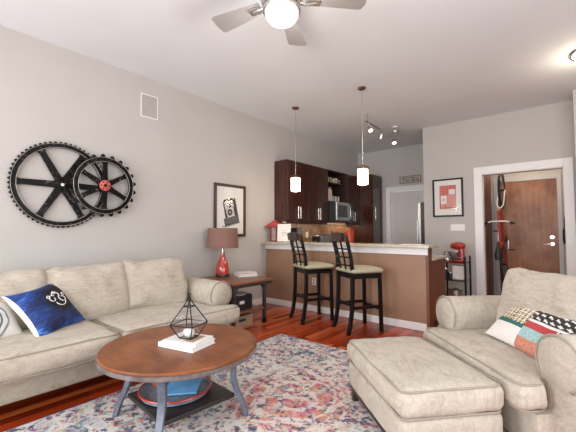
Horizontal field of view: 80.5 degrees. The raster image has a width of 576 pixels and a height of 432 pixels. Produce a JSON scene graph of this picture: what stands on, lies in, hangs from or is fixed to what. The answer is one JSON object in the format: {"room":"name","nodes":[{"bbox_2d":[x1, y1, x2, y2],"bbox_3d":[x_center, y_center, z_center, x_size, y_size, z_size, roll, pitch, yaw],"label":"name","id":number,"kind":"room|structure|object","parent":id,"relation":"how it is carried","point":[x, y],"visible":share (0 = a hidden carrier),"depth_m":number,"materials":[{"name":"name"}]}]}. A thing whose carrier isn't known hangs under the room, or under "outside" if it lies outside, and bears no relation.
{"room":"living room","nodes":[
{"label":"living room","id":0,"kind":"room"},
{"bbox_2d":[0,25,357,299],"bbox_3d":[-1.603,-0.155,4.825,0.150,3.289,10.850,-2,-3,40],"label":"wall","id":1,"kind":"structure","parent":0,"point":[49,92],"depth_m":4.27,"materials":[{"name":"paint"}]},
{"bbox_2d":[7,141,101,227],"bbox_3d":[-2.440,-0.336,3.668,0.052,0.929,0.929,-2,-3,40],"label":"gear","id":2,"kind":"object","parent":1,"relation":"attached to","point":[61,184],"visible":0.83,"depth_m":3.59,"materials":[{"name":"black metal"}]},
{"bbox_2d":[69,154,135,216],"bbox_3d":[-2.154,-0.352,3.969,0.108,0.734,0.732,-2,-3,40],"label":"gear","id":3,"kind":"object","parent":1,"relation":"attached to","point":[105,186],"visible":1,"depth_m":3.93,"materials":[{"name":"black metal"}]},
{"bbox_2d":[141,92,157,120],"bbox_3d":[-1.829,-1.445,4.492,0.008,0.310,0.236,-2,-3,40],"label":"wall speaker","id":4,"kind":"object","parent":1,"relation":"attached to","point":[149,104],"visible":1,"depth_m":4.49,"materials":[{"name":"white paint"}]},
{"bbox_2d":[213,182,245,236],"bbox_3d":[-0.930,-0.088,5.490,0.030,0.845,0.655,-2,-3,40],"label":"framed picture","id":5,"kind":"object","parent":1,"relation":"attached to","point":[229,210],"visible":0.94,"depth_m":5.49,"materials":[{"name":"white paper"}]},
{"bbox_2d":[218,189,241,231],"bbox_3d":[-0.932,-0.078,5.491,0.001,0.680,0.500,-2,-3,40],"label":"print","id":6,"kind":"object","parent":5,"relation":"attached to","point":[229,201],"depth_m":5.49},
{"bbox_2d":[252,298,261,304],"bbox_3d":[-2.652,1.374,3.357,0.016,0.100,7.060,-2,-3,40],"label":"baseboard","id":7,"kind":"structure","parent":1,"relation":"attached to","point":[255,301],"depth_m":5.89,"materials":[{"name":"white paint"}]},
{"bbox_2d":[274,159,307,223],"bbox_3d":[0.084,-0.435,6.460,0.367,1.165,0.616,-2,-3,40],"label":"upper cabinet","id":8,"kind":"object","parent":1,"relation":"attached to","point":[291,207],"visible":0.98,"depth_m":6.28,"materials":[{"name":"brown wood"}]},
{"bbox_2d":[278,221,347,241],"bbox_3d":[0.590,0.403,7.310,0.012,0.540,2.770,-2,-3,40],"label":"backsplash","id":9,"kind":"structure","parent":1,"relation":"attached to","point":[312,229],"depth_m":7.34,"materials":[{"name":"tile"}]},
{"bbox_2d":[307,165,327,224],"bbox_3d":[0.503,-0.412,6.963,0.367,1.165,0.686,-2,-3,40],"label":"upper cabinet","id":10,"kind":"object","parent":1,"relation":"attached to","point":[317,176],"visible":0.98,"depth_m":6.85,"materials":[{"name":"brown wood"}]},
{"bbox_2d":[327,169,351,222],"bbox_3d":[1.015,-0.410,7.494,0.478,1.120,0.776,-2,-3,40],"label":"open shelf unit","id":11,"kind":"object","parent":1,"relation":"attached to","point":[339,190],"visible":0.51,"depth_m":7.77,"materials":[{"name":"brown wood"}]},
{"bbox_2d":[328,201,352,220],"bbox_3d":[1.051,-0.086,7.430,0.538,0.396,0.690,-2,-3,40],"label":"microwave","id":12,"kind":"object","parent":11,"relation":"on","point":[337,211],"visible":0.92,"depth_m":7.15,"materials":[{"name":"silver metal"}]},
{"bbox_2d":[345,174,359,224],"bbox_3d":[1.416,-0.362,8.060,0.367,1.165,0.601,-2,-3,40],"label":"upper cabinet","id":13,"kind":"object","parent":1,"relation":"attached to","point":[352,187],"visible":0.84,"depth_m":7.98,"materials":[{"name":"brown wood"}]},
{"bbox_2d":[0,294,494,431],"bbox_3d":[0.764,1.451,2.781,6.300,0.120,10.850,-2,-3,40],"label":"floor","id":14,"kind":"structure","parent":0,"point":[316,328],"depth_m":4.06,"materials":[{"name":"brown wood"}]},
{"bbox_2d":[0,258,239,405],"bbox_3d":[-1.772,0.919,3.049,1.327,0.976,2.671,-2,-3,40],"label":"sofa","id":15,"kind":"object","parent":14,"relation":"on","point":[116,300],"visible":0.8,"depth_m":2.91,"materials":[{"name":"beige fabric"}]},
{"bbox_2d":[0,303,22,337],"bbox_3d":[-2.200,0.723,2.411,0.299,0.332,0.459,-1,-3,26],"label":"throw pillow","id":16,"kind":"object","parent":15,"relation":"on","point":[9,326],"visible":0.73,"depth_m":2.48,"materials":[{"name":"white fabric"}]},
{"bbox_2d":[0,269,46,329],"bbox_3d":[-2.241,0.691,2.592,0.271,0.546,0.737,-20,-15,37],"label":"cushion","id":17,"kind":"object","parent":15,"relation":"on","point":[11,282],"depth_m":2.66,"materials":[{"name":"beige fabric"}]},
{"bbox_2d":[2,284,85,335],"bbox_3d":[-1.897,0.736,2.680,0.285,0.384,0.503,0,-3,8],"label":"throw pillow","id":18,"kind":"object","parent":15,"relation":"on","point":[46,309],"visible":0.97,"depth_m":2.59,"materials":[{"name":"blue fabric"}]},
{"bbox_2d":[0,320,119,383],"bbox_3d":[-2.047,0.964,2.466,1.005,0.197,1.248,-2,-3,40],"label":"seat cushion","id":19,"kind":"object","parent":15,"relation":"on","point":[24,355],"depth_m":2.34,"materials":[{"name":"beige fabric"}]},
{"bbox_2d":[42,262,128,320],"bbox_3d":[-1.831,0.707,3.099,0.268,0.545,0.743,-20,-14,37],"label":"cushion","id":20,"kind":"object","parent":15,"relation":"on","point":[98,292],"depth_m":3.04,"materials":[{"name":"beige fabric"}]},
{"bbox_2d":[120,258,186,309],"bbox_3d":[-1.423,0.716,3.603,0.275,0.544,0.750,-21,-15,39],"label":"cushion","id":21,"kind":"object","parent":15,"relation":"on","point":[149,284],"depth_m":3.47,"materials":[{"name":"beige fabric"}]},
{"bbox_2d":[93,300,239,336],"bbox_3d":[-1.252,1.007,3.420,1.006,0.197,1.248,-2,-3,40],"label":"seat cushion","id":22,"kind":"object","parent":15,"relation":"on","point":[124,321],"depth_m":3.18,"materials":[{"name":"beige fabric"}]},
{"bbox_2d":[201,273,273,326],"bbox_3d":[-0.776,1.188,4.830,0.870,0.602,0.770,-2,-3,40],"label":"side table","id":23,"kind":"object","parent":14,"relation":"on","point":[235,282],"visible":0.59,"depth_m":4.71,"materials":[{"name":"brown wood"}]},
{"bbox_2d":[207,226,238,276],"bbox_3d":[-0.967,0.517,5.040,0.466,0.757,0.466,-2,-3,40],"label":"table lamp","id":24,"kind":"object","parent":23,"relation":"on","point":[218,238],"visible":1,"depth_m":4.89,"materials":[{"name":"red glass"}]},
{"bbox_2d":[228,291,251,309],"bbox_3d":[-0.725,1.157,4.600,0.304,0.190,0.380,-2,-3,40],"label":"storage box","id":25,"kind":"object","parent":23,"relation":"on","point":[244,302],"visible":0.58,"depth_m":4.54,"materials":[{"name":"black leather"}]},
{"bbox_2d":[230,292,246,295],"bbox_3d":[-0.689,1.051,4.614,0.220,0.001,0.280,-1,-3,9],"label":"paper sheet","id":26,"kind":"object","parent":25,"relation":"in","point":[237,293],"visible":0.57,"depth_m":4.61,"materials":[{"name":"white paper"}]},
{"bbox_2d":[233,274,256,276],"bbox_3d":[-0.638,0.885,5.113,0.300,0.030,0.220,1,-3,-30],"label":"book","id":27,"kind":"object","parent":23,"relation":"on","point":[236,275],"visible":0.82,"depth_m":5.03,"materials":[{"name":"white paper"}]},
{"bbox_2d":[235,271,256,274],"bbox_3d":[-0.635,0.855,5.118,0.270,0.028,0.200,2,-3,-36],"label":"book","id":28,"kind":"object","parent":27,"relation":"on","point":[240,272],"visible":1,"depth_m":5.05,"materials":[{"name":"white paper"}]},
{"bbox_2d":[240,304,263,313],"bbox_3d":[-0.822,1.274,4.770,0.830,0.025,0.575,-2,-3,40],"label":"shelf","id":29,"kind":"object","parent":23,"relation":"attached to","point":[254,307],"depth_m":4.61,"materials":[{"name":"brown wood"}]},
{"bbox_2d":[230,312,252,327],"bbox_3d":[-0.734,1.404,4.610,0.342,0.150,0.380,-2,-3,40],"label":"wooden crate","id":30,"kind":"object","parent":14,"relation":"on","point":[246,319],"visible":0.27,"depth_m":4.54,"materials":[{"name":"brown wood"}]},
{"bbox_2d":[3,334,509,431],"bbox_3d":[-0.314,1.346,1.926,2.532,0.013,3.758,-2,-3,40],"label":"area rug","id":31,"kind":"object","parent":14,"relation":"on","point":[289,384],"visible":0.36,"depth_m":2.46,"materials":[{"name":"multicoloured carpet"}]},
{"bbox_2d":[96,323,256,431],"bbox_3d":[-0.731,1.115,2.329,1.031,0.486,1.031,-3,-4,45],"label":"coffee table","id":32,"kind":"object","parent":31,"relation":"on","point":[137,356],"visible":0.88,"depth_m":2.13,"materials":[{"name":"brown wood"}]},
{"bbox_2d":[137,376,211,406],"bbox_3d":[-0.775,1.191,2.349,0.486,0.042,0.486,-2,-3,40],"label":"tray","id":33,"kind":"object","parent":32,"relation":"on","point":[147,393],"visible":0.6,"depth_m":2.26,"materials":[{"name":"ceramic"}]},
{"bbox_2d":[167,379,200,395],"bbox_3d":[-0.716,1.165,2.312,0.222,0.050,0.149,0,-3,0],"label":"booklet","id":34,"kind":"object","parent":33,"relation":"in","point":[184,387],"visible":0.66,"depth_m":2.30,"materials":[{"name":"blue paper"}]},
{"bbox_2d":[128,380,233,425],"bbox_3d":[-0.731,1.225,2.323,0.516,0.027,0.516,-3,-4,45],"label":"shelf","id":35,"kind":"object","parent":32,"relation":"attached to","point":[216,394],"depth_m":2.17,"materials":[{"name":"black wood"}]},
{"bbox_2d":[158,338,214,352],"bbox_3d":[-0.683,0.855,2.302,0.300,0.030,0.225,-1,-3,27],"label":"book","id":36,"kind":"object","parent":32,"relation":"on","point":[190,349],"visible":0.52,"depth_m":2.21,"materials":[{"name":"white paper"}]},
{"bbox_2d":[163,332,213,346],"bbox_3d":[-0.674,0.832,2.306,0.265,0.015,0.200,-1,-3,23],"label":"book","id":37,"kind":"object","parent":36,"relation":"on","point":[201,338],"visible":0.9,"depth_m":2.27,"materials":[{"name":"white paper"}]},
{"bbox_2d":[169,293,207,339],"bbox_3d":[-0.673,0.674,2.315,0.184,0.298,0.184,-1,-3,20],"label":"terrarium","id":38,"kind":"object","parent":37,"relation":"on","point":[189,299],"visible":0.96,"depth_m":2.30,"materials":[{"name":"black metal"}]},
{"bbox_2d":[183,328,194,336],"bbox_3d":[-0.672,0.787,2.310,0.091,0.054,0.072,-2,-3,40],"label":"candle","id":39,"kind":"object","parent":38,"relation":"in","point":[187,331],"visible":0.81,"depth_m":2.28,"materials":[{"name":"wax"}]},
{"bbox_2d":[184,335,204,341],"bbox_3d":[-0.628,0.824,2.287,0.080,0.001,0.140,-1,-3,23],"label":"print","id":40,"kind":"object","parent":37,"relation":"on","point":[200,337],"depth_m":2.27},
{"bbox_2d":[347,337,504,431],"bbox_3d":[0.802,1.119,2.186,0.632,0.462,0.922,0,-3,-8],"label":"ottoman","id":41,"kind":"object","parent":31,"relation":"on","point":[405,384],"visible":1,"depth_m":1.85,"materials":[{"name":"beige fabric"}]},
{"bbox_2d":[287,232,334,323],"bbox_3d":[0.323,0.866,4.960,0.601,1.256,0.486,1,-3,-23],"label":"bar stool","id":42,"kind":"object","parent":14,"relation":"on","point":[304,267],"visible":1,"depth_m":4.84,"materials":[{"name":"black wood"}]},
{"bbox_2d":[261,241,438,331],"bbox_3d":[0.765,0.961,5.247,2.878,1.090,0.435,-2,-3,40],"label":"breakfast bar","id":43,"kind":"object","parent":14,"relation":"on","point":[407,280],"visible":0.73,"depth_m":4.79,"materials":[{"name":"brown paint"}]},
{"bbox_2d":[264,218,280,241],"bbox_3d":[-0.227,0.250,6.109,0.292,0.413,0.292,-2,-3,32],"label":"lantern","id":44,"kind":"object","parent":43,"relation":"on","point":[273,225],"visible":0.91,"depth_m":6.06,"materials":[{"name":"red paint"}]},
{"bbox_2d":[277,224,290,241],"bbox_3d":[-0.061,0.294,5.880,0.235,0.308,0.104,-1,-3,16],"label":"framed card","id":45,"kind":"object","parent":43,"relation":"on","point":[283,229],"visible":0.94,"depth_m":5.86,"materials":[{"name":"white paper"}]},
{"bbox_2d":[280,227,287,238],"bbox_3d":[-0.068,0.289,5.855,0.150,0.200,0.001,-1,-9,16],"label":"print","id":46,"kind":"object","parent":45,"relation":"attached to","point":[283,230],"depth_m":5.85},
{"bbox_2d":[261,241,438,248],"bbox_3d":[0.764,0.435,5.271,2.878,0.037,0.435,-2,-3,40],"label":"countertop","id":47,"kind":"structure","parent":43,"relation":"on","point":[428,246],"depth_m":4.81,"materials":[{"name":"stone"}]},
{"bbox_2d":[329,232,383,335],"bbox_3d":[0.885,0.841,4.442,0.601,1.256,0.486,1,-3,-19],"label":"bar stool","id":48,"kind":"object","parent":14,"relation":"on","point":[351,271],"visible":1,"depth_m":4.31,"materials":[{"name":"black wood"}]},
{"bbox_2d":[348,174,382,242],"bbox_3d":[1.909,0.339,8.345,0.718,2.620,0.498,-2,-3,40],"label":"pantry cabinet","id":49,"kind":"object","parent":14,"relation":"on","point":[369,229],"visible":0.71,"depth_m":8.11,"materials":[{"name":"brown wood"}]},
{"bbox_2d":[417,202,424,243],"bbox_3d":[3.140,0.638,6.887,0.801,1.820,0.800,-2,-3,40],"label":"refrigerator","id":50,"kind":"object","parent":14,"relation":"on","point":[420,222],"visible":0.21,"depth_m":6.79,"materials":[{"name":"silver metal"}]},
{"bbox_2d":[432,255,447,326],"bbox_3d":[1.257,1.049,5.335,2.200,0.920,0.656,-2,-3,40],"label":"base cabinet","id":51,"kind":"object","parent":14,"relation":"on","point":[438,261],"visible":0.18,"depth_m":4.60,"materials":[{"name":"brown wood"}]},
{"bbox_2d":[432,255,447,260],"bbox_3d":[1.248,0.606,5.346,2.200,0.034,0.630,-2,-3,40],"label":"countertop","id":52,"kind":"structure","parent":51,"relation":"on","point":[434,257],"depth_m":4.67,"materials":[{"name":"stone"}]},
{"bbox_2d":[445,256,471,295],"bbox_3d":[2.926,1.114,5.924,0.408,0.839,0.420,-2,-3,40],"label":"bar cart","id":53,"kind":"object","parent":14,"relation":"on","point":[465,280],"visible":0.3,"depth_m":5.83,"materials":[{"name":"black metal"}]},
{"bbox_2d":[439,251,451,261],"bbox_3d":[2.761,0.709,5.940,0.183,0.175,0.159,0,-3,3],"label":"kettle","id":54,"kind":"object","parent":53,"relation":"on","point":[446,259],"visible":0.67,"depth_m":5.87,"materials":[{"name":"silver metal"}]},
{"bbox_2d":[445,267,447,278],"bbox_3d":[2.751,0.997,5.945,0.093,0.200,0.091,-2,-3,40],"label":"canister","id":55,"kind":"object","parent":53,"relation":"on","point":[446,268],"visible":0.51,"depth_m":5.90,"materials":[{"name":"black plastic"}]},
{"bbox_2d":[448,271,451,279],"bbox_3d":[2.800,1.029,5.877,0.072,0.130,0.071,-2,-3,40],"label":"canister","id":56,"kind":"object","parent":53,"relation":"on","point":[449,272],"visible":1,"depth_m":5.85,"materials":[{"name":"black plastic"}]},
{"bbox_2d":[448,288,462,295],"bbox_3d":[2.897,1.319,5.887,0.234,0.150,0.234,-2,-3,40],"label":"cooking pot","id":57,"kind":"object","parent":53,"relation":"on","point":[451,291],"visible":0.87,"depth_m":5.81,"materials":[{"name":"silver metal"}]},
{"bbox_2d":[445,261,468,263],"bbox_3d":[2.926,0.805,5.939,0.360,0.018,0.340,-2,-3,40],"label":"shelf","id":58,"kind":"object","parent":53,"relation":"attached to","point":[464,262],"depth_m":5.77,"materials":[{"name":"black metal"}]},
{"bbox_2d":[449,242,465,261],"bbox_3d":[2.952,0.623,5.927,0.200,0.344,0.316,1,-3,-15],"label":"stand mixer","id":59,"kind":"object","parent":53,"relation":"on","point":[460,246],"visible":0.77,"depth_m":5.84,"materials":[{"name":"red paint"}]},
{"bbox_2d":[449,251,458,258],"bbox_3d":[2.937,0.693,5.979,0.200,0.130,0.200,1,-3,-15],"label":"bowl","id":60,"kind":"object","parent":59,"relation":"on","point":[452,253],"depth_m":5.92,"materials":[{"name":"silver metal"}]},
{"bbox_2d":[445,278,469,281],"bbox_3d":[2.926,1.105,5.924,0.360,0.018,0.340,-2,-3,40],"label":"shelf","id":61,"kind":"object","parent":53,"relation":"attached to","point":[465,280],"depth_m":5.78,"materials":[{"name":"black metal"}]},
{"bbox_2d":[452,265,463,279],"bbox_3d":[2.962,0.974,5.888,0.180,0.240,0.160,-2,-3,40],"label":"appliance box","id":62,"kind":"object","parent":53,"relation":"on","point":[457,270],"visible":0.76,"depth_m":5.83,"materials":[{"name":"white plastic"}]},
{"bbox_2d":[424,269,575,431],"bbox_3d":[1.652,0.874,2.318,1.058,0.985,1.394,0,-3,-4],"label":"armchair","id":63,"kind":"object","parent":14,"relation":"on","point":[540,391],"visible":0.63,"depth_m":2.05,"materials":[{"name":"beige fabric"}]},
{"bbox_2d":[424,328,546,409],"bbox_3d":[1.542,0.954,2.305,0.834,0.194,1.105,0,-3,-4],"label":"seat cushion","id":64,"kind":"object","parent":63,"relation":"on","point":[523,381],"depth_m":2.04,"materials":[{"name":"beige fabric"}]},
{"bbox_2d":[485,307,575,357],"bbox_3d":[1.596,0.726,2.134,0.268,0.304,0.734,0,-3,-4],"label":"throw pillow","id":65,"kind":"object","parent":63,"relation":"on","point":[521,328],"visible":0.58,"depth_m":2.16,"materials":[{"name":"multicoloured fabric"}]},
{"bbox_2d":[497,269,575,324],"bbox_3d":[1.741,0.654,2.227,0.274,0.568,0.892,15,-4,-5],"label":"cushion","id":66,"kind":"object","parent":63,"relation":"on","point":[549,294],"depth_m":2.24,"materials":[{"name":"beige fabric"}]},
{"bbox_2d":[498,181,503,290],"bbox_3d":[4.086,0.453,6.437,0.320,2.206,0.416,-2,-3,40],"label":"stand","id":67,"kind":"object","parent":14,"relation":"on","point":[501,282],"visible":0.22,"depth_m":6.52,"materials":[{"name":"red metal"}]},
{"bbox_2d":[485,174,514,281],"bbox_3d":[3.848,0.201,6.131,0.478,2.034,0.982,-2,-3,40],"label":"bicycle","id":68,"kind":"object","parent":67,"relation":"hanging from","point":[498,255],"visible":0.89,"depth_m":6.06,"materials":[{"name":"metal"}]},
{"bbox_3d":[0.835,1.131,7.066,0.625,0.920,2.760,-2,-3,40],"label":"base cabinet","id":69,"kind":"object","parent":14,"relation":"on","visible":0},
{"bbox_2d":[291,228,301,241],"bbox_3d":[0.134,0.430,6.405,0.224,0.420,0.180,-2,-3,40],"label":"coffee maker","id":70,"kind":"object","parent":69,"relation":"on","point":[296,230],"visible":0.21,"depth_m":6.32,"materials":[{"name":"black plastic"}]},
{"bbox_2d":[312,235,330,241],"bbox_3d":[0.674,0.516,6.851,0.210,0.268,0.410,-2,-3,40],"label":"toaster","id":71,"kind":"object","parent":69,"relation":"on","point":[317,238],"visible":0.56,"depth_m":6.74,"materials":[{"name":"silver metal"}]},
{"bbox_2d":[345,228,353,242],"bbox_3d":[1.365,0.475,7.591,0.210,0.437,0.210,-2,-3,40],"label":"canister","id":72,"kind":"object","parent":69,"relation":"on","point":[349,232],"visible":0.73,"depth_m":7.51,"materials":[{"name":"red ceramic"}]},
{"bbox_2d":[0,0,575,153],"bbox_3d":[0.758,-1.954,2.941,6.300,0.120,10.850,-2,-3,40],"label":"ceiling","id":73,"kind":"structure","parent":0,"point":[420,64],"depth_m":3.93,"materials":[{"name":"paint"}]},
{"bbox_2d":[212,0,366,45],"bbox_3d":[-0.077,-1.690,2.624,1.252,0.433,1.258,-2,-3,40],"label":"ceiling fan","id":74,"kind":"object","parent":73,"relation":"hanging from","point":[281,14],"visible":1,"depth_m":2.68,"materials":[{"name":"silver metal"}]},
{"bbox_2d":[290,106,300,191],"bbox_3d":[0.122,-1.084,5.521,0.126,1.373,0.126,-2,-3,40],"label":"pendant light","id":75,"kind":"object","parent":73,"relation":"hanging from","point":[295,180],"visible":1,"depth_m":5.48,"materials":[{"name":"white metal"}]},
{"bbox_2d":[356,86,368,184],"bbox_3d":[1.040,-1.121,4.758,0.126,1.373,0.126,-2,-3,40],"label":"pendant light","id":76,"kind":"object","parent":73,"relation":"hanging from","point":[362,172],"visible":1,"depth_m":4.71,"materials":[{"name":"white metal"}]},
{"bbox_2d":[365,114,398,143],"bbox_3d":[1.767,-1.587,6.368,0.161,0.293,1.431,-2,-3,40],"label":"track light","id":77,"kind":"object","parent":73,"relation":"attached to","point":[370,129],"visible":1,"depth_m":6.35,"materials":[{"name":"silver metal"}]},
{"bbox_2d":[568,49,575,60],"bbox_3d":[3.430,-1.814,3.802,0.460,0.090,0.460,-2,-3,40],"label":"ceiling light","id":78,"kind":"object","parent":73,"relation":"attached to","point":[572,56],"visible":1,"depth_m":3.89,"materials":[{"name":"silver metal"}]},
{"bbox_2d":[358,144,566,294],"bbox_3d":[4.173,-0.065,6.958,6.000,3.289,0.120,-2,-3,40],"label":"wall","id":79,"kind":"structure","parent":0,"point":[393,164],"depth_m":8.13,"materials":[{"name":"paint"}]},
{"bbox_2d":[386,184,423,243],"bbox_3d":[2.800,0.458,7.985,1.015,2.345,0.022,-2,-3,40],"label":"trim","id":80,"kind":"structure","parent":79,"relation":"attached to","point":[411,187],"depth_m":8.26,"materials":[{"name":"white paint"}]},
{"bbox_2d":[391,190,423,243],"bbox_3d":[2.820,0.516,8.010,0.796,2.212,0.054,-2,-3,40],"label":"door","id":81,"kind":"structure","parent":79,"relation":"in","point":[404,204],"depth_m":8.05,"materials":[{"name":"white metal"}]},
{"bbox_2d":[400,175,420,183],"bbox_3d":[2.870,-0.861,7.988,0.500,0.170,0.020,-2,-3,40],"label":"wall sign","id":82,"kind":"object","parent":79,"relation":"attached to","point":[414,178],"visible":1,"depth_m":7.98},
{"bbox_2d":[494,173,564,294],"bbox_3d":[4.583,0.390,6.501,1.065,2.335,0.025,-2,-3,40],"label":"trim","id":83,"kind":"structure","parent":79,"relation":"attached to","point":[551,175],"depth_m":6.33,"materials":[{"name":"white wood"}]},
{"bbox_2d":[501,178,559,275],"bbox_3d":[4.578,0.433,6.494,0.931,2.228,0.120,-2,-3,40],"label":"door","id":84,"kind":"structure","parent":79,"relation":"in","point":[532,205],"depth_m":6.46,"materials":[{"name":"brown wood"}]},
{"bbox_2d":[423,100,575,295],"bbox_3d":[3.565,-0.112,5.943,2.265,3.289,0.130,-2,-3,40],"label":"wall partition","id":85,"kind":"structure","parent":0,"point":[545,132],"depth_m":6.06,"materials":[{"name":"paint"}]},
{"bbox_2d":[432,177,463,216],"bbox_3d":[2.977,-0.341,6.339,0.530,0.710,0.030,-2,-3,40],"label":"framed picture","id":86,"kind":"object","parent":85,"relation":"attached to","point":[448,201],"visible":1,"depth_m":6.33,"materials":[{"name":"white paper"}]},
{"bbox_2d":[439,185,455,208],"bbox_3d":[2.978,-0.351,6.341,0.290,0.440,0.001,-2,-3,40],"label":"print","id":87,"kind":"object","parent":86,"relation":"attached to","point":[447,194],"depth_m":6.34},
{"bbox_2d":[451,224,464,230],"bbox_3d":[3.108,0.210,6.217,0.221,0.112,0.011,-2,-3,40],"label":"light switch","id":88,"kind":"object","parent":85,"relation":"attached to","point":[454,227],"visible":1,"depth_m":6.21,"materials":[{"name":"white plastic"}]},
{"bbox_2d":[473,157,575,295],"bbox_3d":[3.886,0.318,5.642,1.365,2.400,0.152,-2,-3,40],"label":"trim","id":89,"kind":"structure","parent":85,"relation":"attached to","point":[566,164],"depth_m":5.64,"materials":[{"name":"white paint"}]},
{"bbox_2d":[573,89,575,169],"bbox_3d":[4.932,-0.182,4.499,1.685,3.289,0.605,-2,-3,40],"label":"wall","id":90,"kind":"structure","parent":0,"point":[574,91],"depth_m":4.86,"materials":[{"name":"paint"}]},
{"bbox_3d":[3.741,-0.083,6.560,0.125,3.289,1.045,-2,-3,40],"label":"wall","id":91,"kind":"structure","parent":0,"visible":0},
{"bbox_2d":[484,175,493,294],"bbox_3d":[3.794,0.253,6.484,0.033,2.590,1.010,-2,-3,40],"label":"door","id":92,"kind":"structure","parent":91,"relation":"in","point":[487,179],"depth_m":6.54,"materials":[{"name":"red wood"}]},
{"bbox_3d":[4.780,0.026,5.849,0.056,0.080,0.040,-2,-3,40],"label":"wall hook","id":93,"kind":"object","parent":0,"visible":0},
{"bbox_2d":[563,218,565,243],"bbox_3d":[4.765,0.251,5.851,0.067,0.458,0.248,-2,-3,40],"label":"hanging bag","id":94,"kind":"object","parent":93,"relation":"hanging from","point":[564,236],"visible":0.57,"depth_m":5.77,"materials":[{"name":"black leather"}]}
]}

